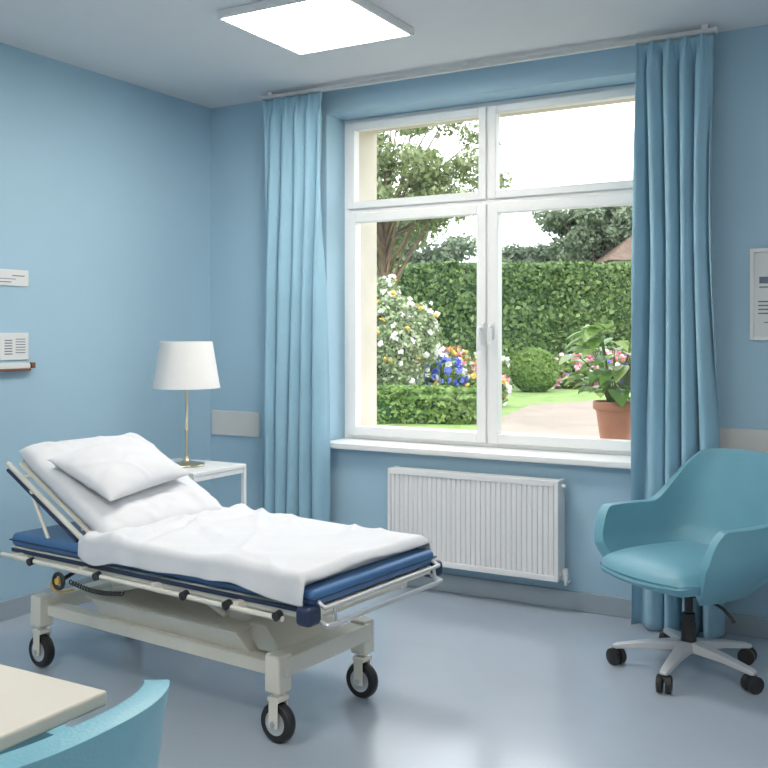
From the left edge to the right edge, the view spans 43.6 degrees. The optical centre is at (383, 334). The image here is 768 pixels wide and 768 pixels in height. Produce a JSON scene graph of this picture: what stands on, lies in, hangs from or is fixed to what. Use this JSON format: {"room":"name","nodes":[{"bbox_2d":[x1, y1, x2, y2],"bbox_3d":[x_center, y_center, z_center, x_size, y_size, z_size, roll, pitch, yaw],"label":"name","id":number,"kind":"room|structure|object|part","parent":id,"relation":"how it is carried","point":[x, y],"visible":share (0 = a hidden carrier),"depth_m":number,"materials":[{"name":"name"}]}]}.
{"room":"care facility","nodes":[
{"label":"care facility","id":0,"kind":"room"},
{"bbox_2d":[0,42,210,601],"bbox_3d":[-2.555,-0.015,3.571,0.150,2.800,6.220,0,0,30],"label":"wall","id":1,"kind":"structure","parent":0,"point":[105,181],"depth_m":5.14,"materials":[{"name":"paint"}]},
{"bbox_2d":[0,333,27,359],"bbox_3d":[-1.837,0.057,4.670,0.010,0.133,0.260,0,0,30],"label":"notice board","id":2,"kind":"object","parent":1,"relation":"attached to","point":[13,346],"visible":1,"depth_m":4.71,"materials":[{"name":"paper"}]},
{"bbox_2d":[0,269,27,286],"bbox_3d":[-1.837,-0.280,4.670,0.010,0.080,0.260,0,0,30],"label":"wall sign","id":3,"kind":"object","parent":1,"relation":"attached to","point":[8,277],"visible":1,"depth_m":4.70,"materials":[{"name":"plastic"}]},
{"bbox_2d":[0,362,35,371],"bbox_3d":[-1.831,0.157,4.646,0.043,0.040,0.325,0,0,30],"label":"shelf rail","id":4,"kind":"object","parent":1,"relation":"attached to","point":[4,367],"visible":1,"depth_m":4.68,"materials":[{"name":"white plastic"}]},
{"bbox_2d":[0,577,100,621],"bbox_3d":[-2.517,1.337,3.471,0.015,0.095,5.784,0,0,30],"label":"baseboard","id":5,"kind":"structure","parent":1,"relation":"attached to","point":[20,605],"depth_m":4.73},
{"bbox_2d":[0,586,767,767],"bbox_3d":[-0.150,1.445,2.389,5.500,0.120,6.550,0,0,30],"label":"floor","id":6,"kind":"structure","parent":0,"point":[465,681],"depth_m":3.68,"materials":[{"name":"plastic"}]},
{"bbox_2d":[0,664,105,751],"bbox_3d":[-1.292,1.012,1.648,1.300,0.745,0.930,0,0,30],"label":"desk","id":7,"kind":"object","parent":6,"relation":"on","point":[32,704],"visible":1,"depth_m":1.68,"materials":[{"name":"laminate"}]},
{"bbox_2d":[0,680,169,767],"bbox_3d":[-0.752,0.991,1.640,0.749,0.787,0.707,0,0,30],"label":"office chair","id":8,"kind":"object","parent":6,"relation":"on","point":[128,734],"visible":0.84,"depth_m":1.50,"materials":[{"name":"teal leather"}]},
{"bbox_2d":[171,458,245,504],"bbox_3d":[-1.012,1.025,4.895,0.460,0.720,0.410,0,0,30],"label":"side table","id":9,"kind":"object","parent":6,"relation":"on","point":[211,469],"visible":0.3,"depth_m":4.85,"materials":[{"name":"white wood"}]},
{"bbox_2d":[152,341,219,467],"bbox_3d":[-1.005,0.349,4.886,0.340,0.632,0.340,0,0,30],"label":"table lamp","id":10,"kind":"object","parent":9,"relation":"on","point":[180,365],"visible":0.95,"depth_m":4.76,"materials":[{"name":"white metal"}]},
{"bbox_3d":[-1.005,0.151,4.886,0.340,0.237,0.340,0,0,30],"label":"lamp shade","id":11,"kind":"part","parent":10,"relation":"part of","materials":[{"name":"white fabric"}]},
{"bbox_3d":[-1.005,0.416,4.886,0.036,0.407,0.036,0,0,30],"label":"stem","id":12,"kind":"part","parent":10,"relation":"part of","materials":[{"name":"gold metal"}]},
{"bbox_2d":[0,433,442,742],"bbox_3d":[-0.681,0.916,3.772,1.709,0.937,0.835,0,0,35],"label":"hospital bed","id":13,"kind":"object","parent":6,"relation":"on","point":[179,569],"visible":1,"depth_m":3.59,"materials":[{"name":"white metal"}]},
{"bbox_3d":[-1.375,0.741,3.854,0.148,0.227,0.016,0,0,35],"label":"backrest arm","id":14,"kind":"part","parent":13,"relation":"part of","materials":[{"name":"beige metal"}]},
{"bbox_3d":[-1.429,1.149,4.009,0.068,0.128,0.068,0,0,35],"label":"leg","id":15,"kind":"part","parent":13,"relation":"part of","materials":[{"name":"beige metal"}]},
{"bbox_3d":[-1.140,0.665,4.105,0.499,0.274,0.620,0,0,35],"label":"backrest plate","id":16,"kind":"part","parent":13,"relation":"part of","materials":[{"name":"beige metal"}]},
{"bbox_3d":[-1.205,0.922,3.718,0.016,0.050,0.115,0,0,35],"label":"lever arm","id":17,"kind":"part","parent":13,"relation":"part of","materials":[{"name":"black metal"}]},
{"bbox_2d":[48,437,190,500],"bbox_3d":[-1.094,0.548,4.012,0.350,0.134,0.510,27,15,21],"label":"pillow","id":18,"kind":"object","parent":13,"relation":"on","point":[121,469],"depth_m":3.89,"materials":[{"name":"white fabric"}]},
{"bbox_3d":[-1.103,0.625,4.079,0.581,0.355,0.650,0,0,35],"label":"backrest mattress","id":19,"kind":"part","parent":13,"relation":"part of","materials":[{"name":"white fabric"}]},
{"bbox_3d":[-0.940,0.899,3.486,1.500,0.030,0.018,0,0,35],"label":"rail","id":20,"kind":"part","parent":13,"relation":"part of","materials":[{"name":"beige metal"}]},
{"bbox_3d":[-0.666,0.882,3.776,1.580,0.035,0.730,0,0,35],"label":"deck frame","id":21,"kind":"part","parent":13,"relation":"part of","materials":[{"name":"beige metal"}]},
{"bbox_3d":[-0.668,0.838,3.778,1.595,0.055,0.730,0,0,35],"label":"blue mattress","id":22,"kind":"part","parent":13,"relation":"part of","materials":[{"name":"plastic"}]},
{"bbox_3d":[-0.360,1.149,3.269,0.068,0.128,0.068,0,0,35],"label":"leg","id":23,"kind":"part","parent":13,"relation":"part of","materials":[{"name":"beige metal"}]},
{"bbox_3d":[-0.337,1.075,3.549,0.216,0.080,0.358,0,0,35],"label":"foot plate","id":24,"kind":"part","parent":13,"relation":"part of","materials":[{"name":"beige metal"}]},
{"bbox_3d":[-0.510,0.793,3.668,1.080,0.040,0.690,0,0,35],"label":"flat sheet mattress","id":25,"kind":"part","parent":13,"relation":"part of","materials":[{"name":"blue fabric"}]},
{"bbox_3d":[-0.084,1.149,3.669,0.068,0.128,0.068,0,0,35],"label":"leg","id":26,"kind":"part","parent":13,"relation":"part of","materials":[{"name":"beige metal"}]},
{"bbox_3d":[0.000,0.854,3.316,0.047,0.030,0.702,0,0,35],"label":"foot rail","id":27,"kind":"part","parent":13,"relation":"part of","materials":[{"name":"grey metal"}]},
{"bbox_3d":[0.004,0.909,3.312,0.058,0.032,0.704,0,0,35],"label":"foot rail","id":28,"kind":"part","parent":13,"relation":"part of","materials":[{"name":"grey metal"}]},
{"bbox_2d":[594,448,767,694],"bbox_3d":[1.301,0.943,3.980,0.757,0.885,0.721,0,0,-28],"label":"office chair","id":29,"kind":"object","parent":6,"relation":"on","point":[703,536],"visible":1,"depth_m":4.02,"materials":[{"name":"teal plastic"}]},
{"bbox_3d":[1.094,1.286,4.005,0.275,0.061,0.057,0,0,18],"label":"leg","id":30,"kind":"part","parent":29,"relation":"part of","materials":[{"name":"grey metal"}]},
{"bbox_2d":[600,541,708,597],"bbox_3d":[1.228,0.951,3.939,0.581,0.124,0.534,0,0,-28],"label":"seat cushion","id":31,"kind":"object","parent":29,"relation":"on","point":[673,568],"depth_m":3.83,"materials":[{"name":"teal leather"}]},
{"bbox_3d":[1.254,1.286,4.122,0.057,0.061,0.275,0,0,0],"label":"leg","id":32,"kind":"part","parent":29,"relation":"part of","materials":[{"name":"grey metal"}]},
{"bbox_3d":[1.157,1.286,3.817,0.057,0.061,0.275,0,0,36],"label":"leg","id":33,"kind":"part","parent":29,"relation":"part of","materials":[{"name":"grey metal"}]},
{"bbox_3d":[1.415,1.286,4.007,0.275,0.061,0.057,0,0,-18],"label":"leg","id":34,"kind":"part","parent":29,"relation":"part of","materials":[{"name":"grey metal"}]},
{"bbox_3d":[1.311,1.087,3.820,0.022,0.068,0.230,0,0,-23],"label":"tilt lever","id":35,"kind":"part","parent":29,"relation":"part of","materials":[{"name":"black metal"}]},
{"bbox_3d":[1.354,1.286,3.818,0.057,0.061,0.275,0,0,-36],"label":"leg","id":36,"kind":"part","parent":29,"relation":"part of","materials":[{"name":"grey metal"}]},
{"bbox_2d":[0,0,767,107],"bbox_3d":[-0.150,-1.490,2.389,5.500,0.150,6.550,0,0,30],"label":"ceiling","id":37,"kind":"structure","parent":0,"point":[180,49],"depth_m":4.55,"materials":[{"name":"paint"}]},
{"bbox_2d":[216,0,413,55],"bbox_3d":[-0.298,-1.397,4.310,0.640,0.035,0.640,0,0,30],"label":"housing","id":38,"kind":"object","parent":37,"relation":"attached to","point":[266,4],"visible":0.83,"depth_m":4.15,"materials":[{"name":"white metal"}]},
{"bbox_2d":[223,0,407,53],"bbox_3d":[-0.298,-1.385,4.310,0.608,0.006,0.608,0,0,30],"label":"diffuser","id":39,"kind":"object","parent":38,"relation":"attached to","point":[312,25],"visible":1,"depth_m":4.28,"materials":[{"name":"white plastic"}]},
{"bbox_2d":[259,24,717,101],"bbox_3d":[0.399,-1.393,5.007,2.576,0.043,0.058,0,0,30],"label":"curtain rod","id":40,"kind":"object","parent":37,"relation":"attached to","point":[705,28],"visible":0.96,"depth_m":4.87,"materials":[{"name":"grey metal"}]},
{"bbox_2d":[260,90,329,521],"bbox_3d":[-0.523,0.001,5.522,0.466,2.745,0.133,0,0,36],"label":"curtain","id":41,"kind":"object","parent":40,"relation":"hanging from","point":[296,441],"visible":0.88,"depth_m":5.47,"materials":[{"name":"fabric"}]},
{"bbox_2d":[630,33,724,638],"bbox_3d":[1.355,0.001,4.454,0.418,2.745,0.131,0,0,32],"label":"curtain","id":42,"kind":"object","parent":40,"relation":"hanging from","point":[674,408],"visible":0.78,"depth_m":4.43,"materials":[{"name":"fabric"}]},
{"bbox_2d":[211,25,767,617],"bbox_3d":[1.239,-0.015,4.825,5.200,2.800,0.282,0,0,30],"label":"wall","id":43,"kind":"structure","parent":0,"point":[739,170],"depth_m":5.20,"materials":[{"name":"paint"}]},
{"bbox_2d":[388,466,570,585],"bbox_3d":[0.485,0.989,5.033,1.004,0.527,0.126,0,0,30],"label":"radiator","id":44,"kind":"object","parent":43,"relation":"attached to","point":[508,525],"visible":0.88,"depth_m":4.95,"materials":[{"name":"white metal"}]},
{"bbox_2d":[395,467,558,480],"bbox_3d":[0.465,0.733,5.032,0.930,0.012,0.080,0,0,30],"label":"grille","id":45,"kind":"object","parent":44,"relation":"attached to","point":[399,471],"depth_m":5.03,"materials":[{"name":"white metal"}]},
{"bbox_2d":[330,438,630,468],"bbox_3d":[0.512,0.633,5.172,1.907,0.033,0.260,0,0,30],"label":"sill","id":46,"kind":"structure","parent":43,"relation":"attached to","point":[492,453],"depth_m":5.08,"materials":[{"name":"white plastic"}]},
{"bbox_2d":[345,83,634,455],"bbox_3d":[0.568,-0.332,5.269,1.867,1.897,0.160,0,0,30],"label":"window","id":47,"kind":"structure","parent":43,"relation":"attached to","point":[487,201],"depth_m":5.34,"materials":[{"name":"white plastic"}]},
{"bbox_3d":[0.185,-0.062,5.513,0.891,1.315,0.060,0,0,30],"label":"sash","id":48,"kind":"part","parent":47,"relation":"part of","materials":[{"name":"white plastic"}]},
{"bbox_3d":[0.185,-1.000,5.513,0.891,0.510,0.060,0,0,30],"label":"sash","id":49,"kind":"part","parent":47,"relation":"part of","materials":[{"name":"white plastic"}]},
{"bbox_3d":[0.522,0.019,5.239,0.020,0.132,0.064,0,0,30],"label":"handle","id":50,"kind":"part","parent":47,"relation":"part of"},
{"bbox_3d":[0.522,0.019,5.239,0.020,0.132,0.064,0,0,30],"label":"lever","id":51,"kind":"part","parent":47,"relation":"part of","materials":[{"name":"silver metal"}]},
{"bbox_2d":[480,323,484,342],"bbox_3d":[0.540,-0.010,5.268,0.025,0.110,0.015,0,0,30],"label":"plate","id":52,"kind":"object","parent":47,"relation":"attached to","point":[482,332],"depth_m":5.26,"materials":[{"name":"silver metal"}]},
{"bbox_2d":[490,323,493,338],"bbox_3d":[0.590,-0.020,5.241,0.020,0.090,0.012,0,0,30],"label":"plate","id":53,"kind":"object","parent":47,"relation":"attached to","point":[491,329],"depth_m":5.23,"materials":[{"name":"silver metal"}]},
{"bbox_3d":[0.976,-1.000,5.063,0.894,0.510,0.060,0,0,30],"label":"sash","id":54,"kind":"part","parent":47,"relation":"part of","materials":[{"name":"white plastic"}]},
{"bbox_3d":[0.576,0.001,5.216,0.014,0.109,0.051,0,0,30],"label":"handle","id":55,"kind":"part","parent":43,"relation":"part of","materials":[{"name":"silver metal"}]},
{"bbox_3d":[0.976,-0.062,5.063,0.894,1.315,0.060,0,0,30],"label":"sash","id":56,"kind":"part","parent":43,"relation":"part of","materials":[{"name":"white plastic"}]},
{"bbox_2d":[407,573,767,638],"bbox_3d":[1.172,1.337,4.706,5.200,0.095,0.015,0,0,30],"label":"baseboard","id":57,"kind":"structure","parent":43,"relation":"attached to","point":[747,625],"depth_m":4.87,"materials":[{"name":"white plastic"}]},
{"bbox_2d":[750,248,767,339],"bbox_3d":[1.838,-0.185,4.320,0.360,0.420,0.025,0,0,30],"label":"picture frame","id":58,"kind":"object","parent":43,"relation":"attached to","point":[758,257],"visible":1,"depth_m":4.39,"materials":[{"name":"plastic"}]},
{"bbox_2d":[359,98,634,425],"bbox_3d":[1.386,0.035,5.082,5.500,2.900,0.309,0,0,30],"label":"exterior window reveal","id":59,"kind":"structure","parent":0,"point":[367,139],"depth_m":5.98,"materials":[{"name":"paint"}]},
{"bbox_2d":[352,425,624,455],"bbox_3d":[0.731,0.618,5.555,2.067,0.055,0.498,0,0,30],"label":"sill","id":60,"kind":"structure","parent":59,"relation":"attached to","point":[377,425],"depth_m":5.74,"materials":[{"name":"paint"}]},
{"bbox_2d":[559,323,630,439],"bbox_3d":[1.287,0.262,5.294,0.602,0.654,0.504,0,0,30],"label":"potted plant","id":61,"kind":"object","parent":60,"relation":"on","point":[613,414],"visible":0.72,"depth_m":5.22,"materials":[{"name":"green plant"}]},
{"bbox_3d":[1.279,0.477,5.298,0.248,0.224,0.248,0,0,30],"label":"pot","id":62,"kind":"part","parent":61,"relation":"part of","materials":[{"name":"ceramic"}]},
{"label":"outside","id":63,"kind":"structure","parent":0,"visible":0},
{"bbox_2d":[377,378,630,429],"bbox_3d":[7.762,1.335,41.692,100.000,0.300,69.230,0,0,30],"label":"lawn","id":64,"kind":"structure","parent":63,"point":[519,399],"depth_m":17.59,"materials":[{"name":"green plant"}]},
{"bbox_2d":[377,290,429,385],"bbox_3d":[0.073,0.252,14.516,1.292,1.862,1.313,0,0,30],"label":"flowering shrub","id":65,"kind":"object","parent":64,"relation":"on","point":[393,367],"visible":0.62,"depth_m":14.14,"materials":[{"name":"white plant"}]},
{"bbox_2d":[377,274,402,324],"bbox_3d":[0.005,-0.472,14.700,0.618,0.927,0.696,0,0,30],"label":"flowering shrub","id":66,"kind":"object","parent":65,"relation":"attached to","point":[388,284],"visible":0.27,"depth_m":14.61,"materials":[{"name":"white plant"}]},
{"bbox_2d":[401,301,442,376],"bbox_3d":[0.519,0.052,14.607,0.782,1.195,0.701,0,0,30],"label":"flowering shrub","id":67,"kind":"object","parent":65,"relation":"attached to","point":[429,331],"visible":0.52,"depth_m":14.44,"materials":[{"name":"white plant"}]},
{"bbox_2d":[406,234,427,250],"bbox_3d":[-1.416,-2.239,41.601,6.256,6.840,5.712,0,0,-11],"label":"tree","id":68,"kind":"object","parent":64,"relation":"on","point":[422,242],"visible":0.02,"depth_m":40.80,"materials":[{"name":"green plant"}]},
{"bbox_2d":[377,383,476,424],"bbox_3d":[-0.214,0.903,12.991,3.253,0.559,0.884,0,0,0],"label":"box hedge","id":69,"kind":"object","parent":64,"relation":"on","point":[401,404],"visible":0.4,"depth_m":12.76,"materials":[{"name":"green plant"}]},
{"bbox_2d":[377,220,476,263],"bbox_3d":[-0.278,-2.121,36.360,8.088,6.603,5.552,0,0,30],"label":"tree","id":70,"kind":"object","parent":64,"relation":"on","point":[454,248],"visible":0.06,"depth_m":35.14,"materials":[{"name":"green plant"}]},
{"bbox_2d":[406,347,470,388],"bbox_3d":[0.798,0.686,15.698,1.264,0.994,1.101,0,0,30],"label":"flowering shrub","id":71,"kind":"object","parent":64,"relation":"on","point":[448,365],"visible":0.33,"depth_m":15.38,"materials":[{"name":"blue plant"}]},
{"bbox_2d":[431,342,445,384],"bbox_3d":[0.828,0.637,15.024,0.286,1.077,0.045,0,0,0],"label":"flower","id":72,"kind":"object","parent":64,"relation":"on","point":[441,354],"visible":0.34,"depth_m":15.01,"materials":[{"name":"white plant"}]},
{"bbox_2d":[377,121,512,287],"bbox_3d":[-0.115,-2.132,19.815,5.292,6.626,4.471,0,0,30],"label":"oak tree","id":73,"kind":"object","parent":64,"relation":"on","point":[423,179],"visible":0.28,"depth_m":19.14,"materials":[{"name":"green plant"}]},
{"bbox_2d":[438,346,476,374],"bbox_3d":[1.125,0.700,19.932,2.035,0.966,1.232,0,0,30],"label":"flowering shrub","id":74,"kind":"object","parent":64,"relation":"on","point":[450,351],"visible":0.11,"depth_m":19.64,"materials":[{"name":"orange plant"}]},
{"bbox_2d":[451,368,511,405],"bbox_3d":[1.562,0.843,15.894,1.192,0.680,0.820,0,0,30],"label":"flowering shrub","id":75,"kind":"object","parent":64,"relation":"on","point":[506,389],"visible":0.12,"depth_m":15.66,"materials":[{"name":"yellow plant"}]},
{"bbox_2d":[453,349,517,387],"bbox_3d":[2.123,0.758,22.133,3.100,0.849,1.216,0,0,30],"label":"flowering shrub","id":76,"kind":"object","parent":64,"relation":"on","point":[506,361],"visible":0.06,"depth_m":21.70,"materials":[{"name":"green plant"}]},
{"bbox_2d":[377,260,630,373],"bbox_3d":[4.765,-0.537,28.610,17.360,3.440,1.762,0,0,0],"label":"hedge","id":77,"kind":"object","parent":64,"relation":"on","point":[544,304],"visible":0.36,"depth_m":27.96,"materials":[{"name":"green plant"}]},
{"bbox_2d":[502,242,552,262],"bbox_3d":[5.288,-1.273,38.481,4.608,4.908,3.839,0,0,30],"label":"tree","id":78,"kind":"object","parent":64,"relation":"on","point":[522,254],"visible":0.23,"depth_m":37.41,"materials":[{"name":"green plant"}]},
{"bbox_2d":[509,347,559,391],"bbox_3d":[3.131,0.710,20.001,1.084,0.947,1.076,0,0,30],"label":"topiary bush","id":79,"kind":"object","parent":64,"relation":"on","point":[533,369],"visible":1,"depth_m":19.66,"materials":[{"name":"green plant"}]},
{"bbox_2d":[475,399,627,436],"bbox_3d":[4.694,1.173,10.983,8.900,0.021,12.820,0,0,30],"label":"patio","id":80,"kind":"structure","parent":64,"relation":"on","point":[577,418],"depth_m":13.19,"materials":[{"name":"beige stone"}]},
{"bbox_2d":[551,352,599,388],"bbox_3d":[3.990,0.786,21.436,2.130,0.794,1.179,0,0,30],"label":"flowering shrub","id":81,"kind":"object","parent":64,"relation":"on","point":[565,370],"visible":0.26,"depth_m":21.06,"materials":[{"name":"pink plant"}]},
{"bbox_2d":[531,205,631,262],"bbox_3d":[7.863,-2.182,35.531,4.684,6.726,3.876,0,0,14],"label":"tree","id":82,"kind":"object","parent":64,"relation":"on","point":[589,233],"visible":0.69,"depth_m":34.69,"materials":[{"name":"green plant"}]},
{"bbox_2d":[567,349,630,388],"bbox_3d":[5.180,0.746,21.440,2.235,0.874,1.500,0,0,30],"label":"flowering shrub","id":83,"kind":"object","parent":64,"relation":"on","point":[621,358],"visible":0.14,"depth_m":21.25,"materials":[{"name":"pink plant"}]},
{"bbox_2d":[594,235,631,263],"bbox_3d":[11.017,-1.318,35.179,7.000,5.000,6.000,0,0,0],"label":"neighbouring house","id":84,"kind":"structure","parent":64,"relation":"on","point":[622,251],"depth_m":32.95,"materials":[{"name":"tile"}]}
]}

